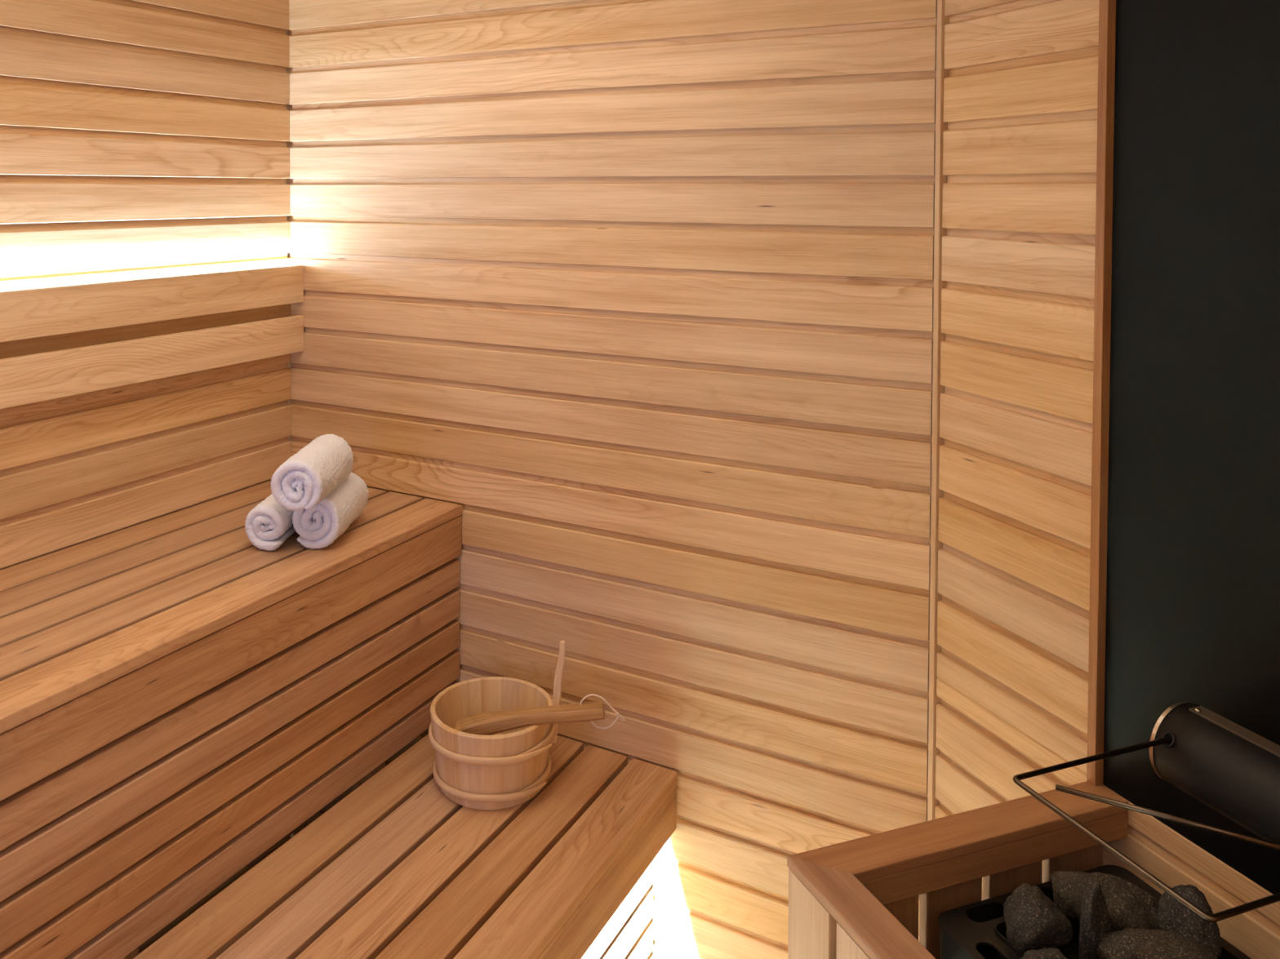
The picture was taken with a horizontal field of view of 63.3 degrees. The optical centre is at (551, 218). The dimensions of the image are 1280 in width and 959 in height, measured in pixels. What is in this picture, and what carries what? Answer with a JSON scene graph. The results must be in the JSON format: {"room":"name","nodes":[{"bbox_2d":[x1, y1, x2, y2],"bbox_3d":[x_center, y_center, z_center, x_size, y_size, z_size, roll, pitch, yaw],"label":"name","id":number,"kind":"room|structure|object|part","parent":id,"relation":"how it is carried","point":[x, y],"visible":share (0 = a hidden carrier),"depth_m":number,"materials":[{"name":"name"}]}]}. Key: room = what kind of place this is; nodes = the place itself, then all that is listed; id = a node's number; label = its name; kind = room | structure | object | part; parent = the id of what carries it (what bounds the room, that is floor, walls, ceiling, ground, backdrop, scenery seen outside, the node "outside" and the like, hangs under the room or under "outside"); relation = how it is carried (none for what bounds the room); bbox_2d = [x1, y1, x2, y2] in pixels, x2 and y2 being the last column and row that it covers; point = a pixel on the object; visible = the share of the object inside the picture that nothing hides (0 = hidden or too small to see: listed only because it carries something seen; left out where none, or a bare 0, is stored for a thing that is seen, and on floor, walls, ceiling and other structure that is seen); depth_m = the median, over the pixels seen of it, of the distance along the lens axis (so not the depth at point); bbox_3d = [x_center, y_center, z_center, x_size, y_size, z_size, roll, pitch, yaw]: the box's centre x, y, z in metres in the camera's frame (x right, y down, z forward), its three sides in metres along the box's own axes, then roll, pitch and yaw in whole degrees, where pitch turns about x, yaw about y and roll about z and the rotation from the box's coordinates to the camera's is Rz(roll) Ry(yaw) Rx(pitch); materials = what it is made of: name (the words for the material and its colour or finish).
{"room":"spa","nodes":[
{"label":"spa","id":0,"kind":"room"},
{"bbox_2d":[0,0,293,953],"bbox_3d":[-1.188,0.470,1.530,0.045,2.150,2.200,1,2,30],"label":"wall","id":1,"kind":"structure","parent":0,"point":[138,137],"depth_m":2.09,"materials":[{"name":"brown wood"}]},
{"bbox_2d":[0,262,303,409],"bbox_3d":[-1.148,0.237,1.506,0.041,0.209,2.189,1,2,30],"label":"backrest","id":2,"kind":"object","parent":1,"relation":"attached to","point":[41,312],"depth_m":2.05,"materials":[{"name":"brown wood"}]},
{"bbox_3d":[-1.156,0.145,1.508,0.020,0.025,2.188,1,2,30],"label":"light strip","id":3,"kind":"part","parent":2,"relation":"part of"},
{"bbox_2d":[286,0,937,958],"bbox_3d":[0.005,0.455,2.140,1.510,2.150,0.045,1,2,30],"label":"wall","id":4,"kind":"structure","parent":0,"point":[642,291],"depth_m":1.99,"materials":[{"name":"brown wood"}]},
{"bbox_2d":[934,0,1279,958],"bbox_3d":[0.889,0.484,1.143,0.045,2.150,1.298,0,2,-20],"label":"wall","id":5,"kind":"structure","parent":0,"point":[1020,141],"depth_m":1.57,"materials":[{"name":"brown wood"}]},
{"bbox_2d":[927,0,949,821],"bbox_3d":[0.653,0.467,1.747,0.018,2.149,0.012,0,2,-20],"label":"trim","id":6,"kind":"structure","parent":5,"relation":"attached to","point":[942,20],"depth_m":1.74,"materials":[{"name":"brown wood"}]},
{"bbox_2d":[1086,0,1115,786],"bbox_3d":[0.766,0.093,1.421,0.034,1.383,0.014,0,2,-20],"label":"trim","id":7,"kind":"structure","parent":5,"relation":"attached to","point":[1107,10],"depth_m":1.42,"materials":[{"name":"brown wood"}]},
{"bbox_2d":[1102,0,1279,894],"bbox_3d":[0.931,0.107,0.970,0.012,1.382,0.945,0,2,-20],"label":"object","id":8,"kind":"structure","parent":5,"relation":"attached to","point":[1193,583],"depth_m":1.29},
{"bbox_2d":[1013,701,1279,922],"bbox_3d":[0.766,0.642,0.912,0.345,0.102,0.644,0,2,-20],"label":"tube","id":9,"kind":"object","parent":8,"relation":"attached to","point":[1233,770],"visible":1,"depth_m":1.15,"materials":[{"name":"metal"}]},
{"bbox_3d":[0.659,0.618,1.051,0.263,0.006,0.006,1,2,31],"label":"diagonal rod","id":10,"kind":"part","parent":9,"relation":"part of","materials":[{"name":"metal"}]},
{"bbox_3d":[-0.076,1.578,0.946,2.600,0.030,2.300,1,2,30],"label":"floor","id":11,"kind":"structure","parent":0,"visible":0},
{"bbox_2d":[0,480,462,958],"bbox_3d":[-0.951,1.082,1.415,0.496,0.883,2.188,1,2,30],"label":"bench","id":12,"kind":"object","parent":11,"relation":"on","point":[103,637],"visible":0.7,"depth_m":1.69,"materials":[{"name":"brown wood"}]},
{"bbox_3d":[-0.649,1.080,1.541,0.048,0.882,0.045,1,2,30],"label":"support post","id":13,"kind":"part","parent":12,"relation":"part of","materials":[{"name":"brown wood"}]},
{"bbox_3d":[-0.951,0.651,1.403,0.496,0.021,2.188,1,2,30],"label":"seat","id":14,"kind":"part","parent":12,"relation":"part of","materials":[{"name":"brown wood"}]},
{"bbox_2d":[244,493,295,551],"bbox_3d":[-0.530,0.580,2.029,0.085,0.088,0.196,0,2,7],"label":"rolled towel","id":15,"kind":"object","parent":12,"relation":"on","point":[268,525],"visible":0.7,"depth_m":1.94,"materials":[{"name":"white fabric"}]},
{"bbox_2d":[292,471,368,549],"bbox_3d":[-0.432,0.572,2.037,0.102,0.108,0.194,0,2,7],"label":"rolled towel","id":16,"kind":"object","parent":12,"relation":"on","point":[318,526],"visible":0.8,"depth_m":1.95,"materials":[{"name":"white fabric"}]},
{"bbox_2d":[270,434,353,511],"bbox_3d":[-0.453,0.484,1.975,0.103,0.099,0.214,0,2,6],"label":"rolled towel","id":17,"kind":"object","parent":16,"relation":"on","point":[308,477],"visible":1,"depth_m":1.88,"materials":[{"name":"white fabric"}]},
{"bbox_3d":[-0.361,1.067,2.044,0.048,0.882,0.045,1,2,30],"label":"support post","id":18,"kind":"part","parent":12,"relation":"part of","materials":[{"name":"brown wood"}]},
{"bbox_2d":[132,733,677,958],"bbox_3d":[-0.518,1.323,1.175,0.500,0.467,2.189,1,2,30],"label":"bench","id":19,"kind":"object","parent":11,"relation":"on","point":[397,868],"visible":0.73,"depth_m":1.73,"materials":[{"name":"brown wood"}]},
{"bbox_2d":[428,640,565,809],"bbox_3d":[-0.107,0.935,1.961,0.253,0.264,0.241,1,2,30],"label":"bucket","id":20,"kind":"object","parent":19,"relation":"on","point":[508,769],"visible":0.9,"depth_m":1.89,"materials":[{"name":"brown wood"}]},
{"bbox_2d":[452,693,625,735],"bbox_3d":[-0.024,0.944,1.927,0.322,0.139,0.088,0,2,1],"label":"ladle","id":21,"kind":"object","parent":20,"relation":"on","point":[493,722],"visible":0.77,"depth_m":1.89,"materials":[{"name":"brown wood"}]},
{"bbox_3d":[0.089,0.908,1.903,0.071,0.065,0.007,0,2,-1],"label":"cord","id":22,"kind":"part","parent":21,"relation":"part of","materials":[{"name":"fabric"}]},
{"bbox_3d":[0.012,0.900,1.964,0.029,0.193,0.014,0,2,0],"label":"handle","id":23,"kind":"part","parent":20,"relation":"part of","materials":[{"name":"brown wood"}]},
{"bbox_2d":[786,781,1128,958],"bbox_3d":[0.634,1.176,1.065,0.496,0.762,0.652,0,2,-20],"label":"guard","id":24,"kind":"object","parent":11,"relation":"on","point":[858,898],"visible":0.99,"depth_m":1.31,"materials":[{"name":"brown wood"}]},
{"bbox_3d":[0.428,0.804,0.981,0.056,0.015,0.652,0,2,-20],"label":"rail","id":25,"kind":"part","parent":24,"relation":"part of","materials":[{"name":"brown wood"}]},
{"bbox_3d":[0.535,0.794,1.335,0.496,0.015,0.057,0,2,-20],"label":"rail","id":26,"kind":"part","parent":24,"relation":"part of","materials":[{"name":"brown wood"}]},
{"bbox_3d":[0.643,0.827,1.059,0.479,0.035,0.615,0,2,-20],"label":"rail","id":27,"kind":"part","parent":24,"relation":"part of","materials":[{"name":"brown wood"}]},
{"bbox_2d":[937,864,1251,958],"bbox_3d":[0.695,1.168,1.095,0.304,0.785,0.507,0,2,-20],"label":"heater","id":28,"kind":"object","parent":11,"relation":"on","point":[977,930],"depth_m":1.21,"materials":[{"name":"grey stone"}]},
{"bbox_3d":[0.577,0.835,1.222,0.076,0.077,0.074,1,2,21],"label":"heater stone","id":29,"kind":"part","parent":28,"relation":"part of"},
{"bbox_3d":[0.558,0.834,1.151,0.064,0.042,0.037,1,2,24],"label":"heater stone","id":30,"kind":"part","parent":28,"relation":"part of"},
{"bbox_3d":[0.636,0.828,1.207,0.035,0.112,0.074,1,2,28],"label":"heater stone","id":31,"kind":"part","parent":28,"relation":"part of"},
{"bbox_3d":[0.681,0.839,1.257,0.129,0.071,0.087,1,2,15],"label":"heater stone","id":32,"kind":"part","parent":28,"relation":"part of","materials":[{"name":"grey stone"}]},
{"bbox_2d":[994,884,1239,958],"bbox_3d":[0.711,0.885,1.090,0.233,0.051,0.422,0,2,-20],"label":"stones","id":33,"kind":"object","parent":28,"relation":"on","point":[1002,948],"depth_m":1.26,"materials":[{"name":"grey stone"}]},
{"bbox_2d":[1114,954,1137,958],"bbox_3d":[0.625,0.807,1.113,0.031,0.028,0.021,0,2,-6],"label":"stone","id":34,"kind":"object","parent":28,"relation":"on","point":[1129,956],"visible":1,"depth_m":1.11,"materials":[{"name":"grey stone"}]},
{"bbox_3d":[0.679,0.839,1.139,0.104,0.079,0.142,-1,2,-33],"label":"heater stone","id":35,"kind":"part","parent":28,"relation":"part of","materials":[{"name":"grey stone"}]},
{"bbox_3d":[0.748,0.836,1.214,0.059,0.098,0.076,0,2,-19],"label":"heater stone","id":36,"kind":"part","parent":28,"relation":"part of","materials":[{"name":"grey stone"}]}
]}

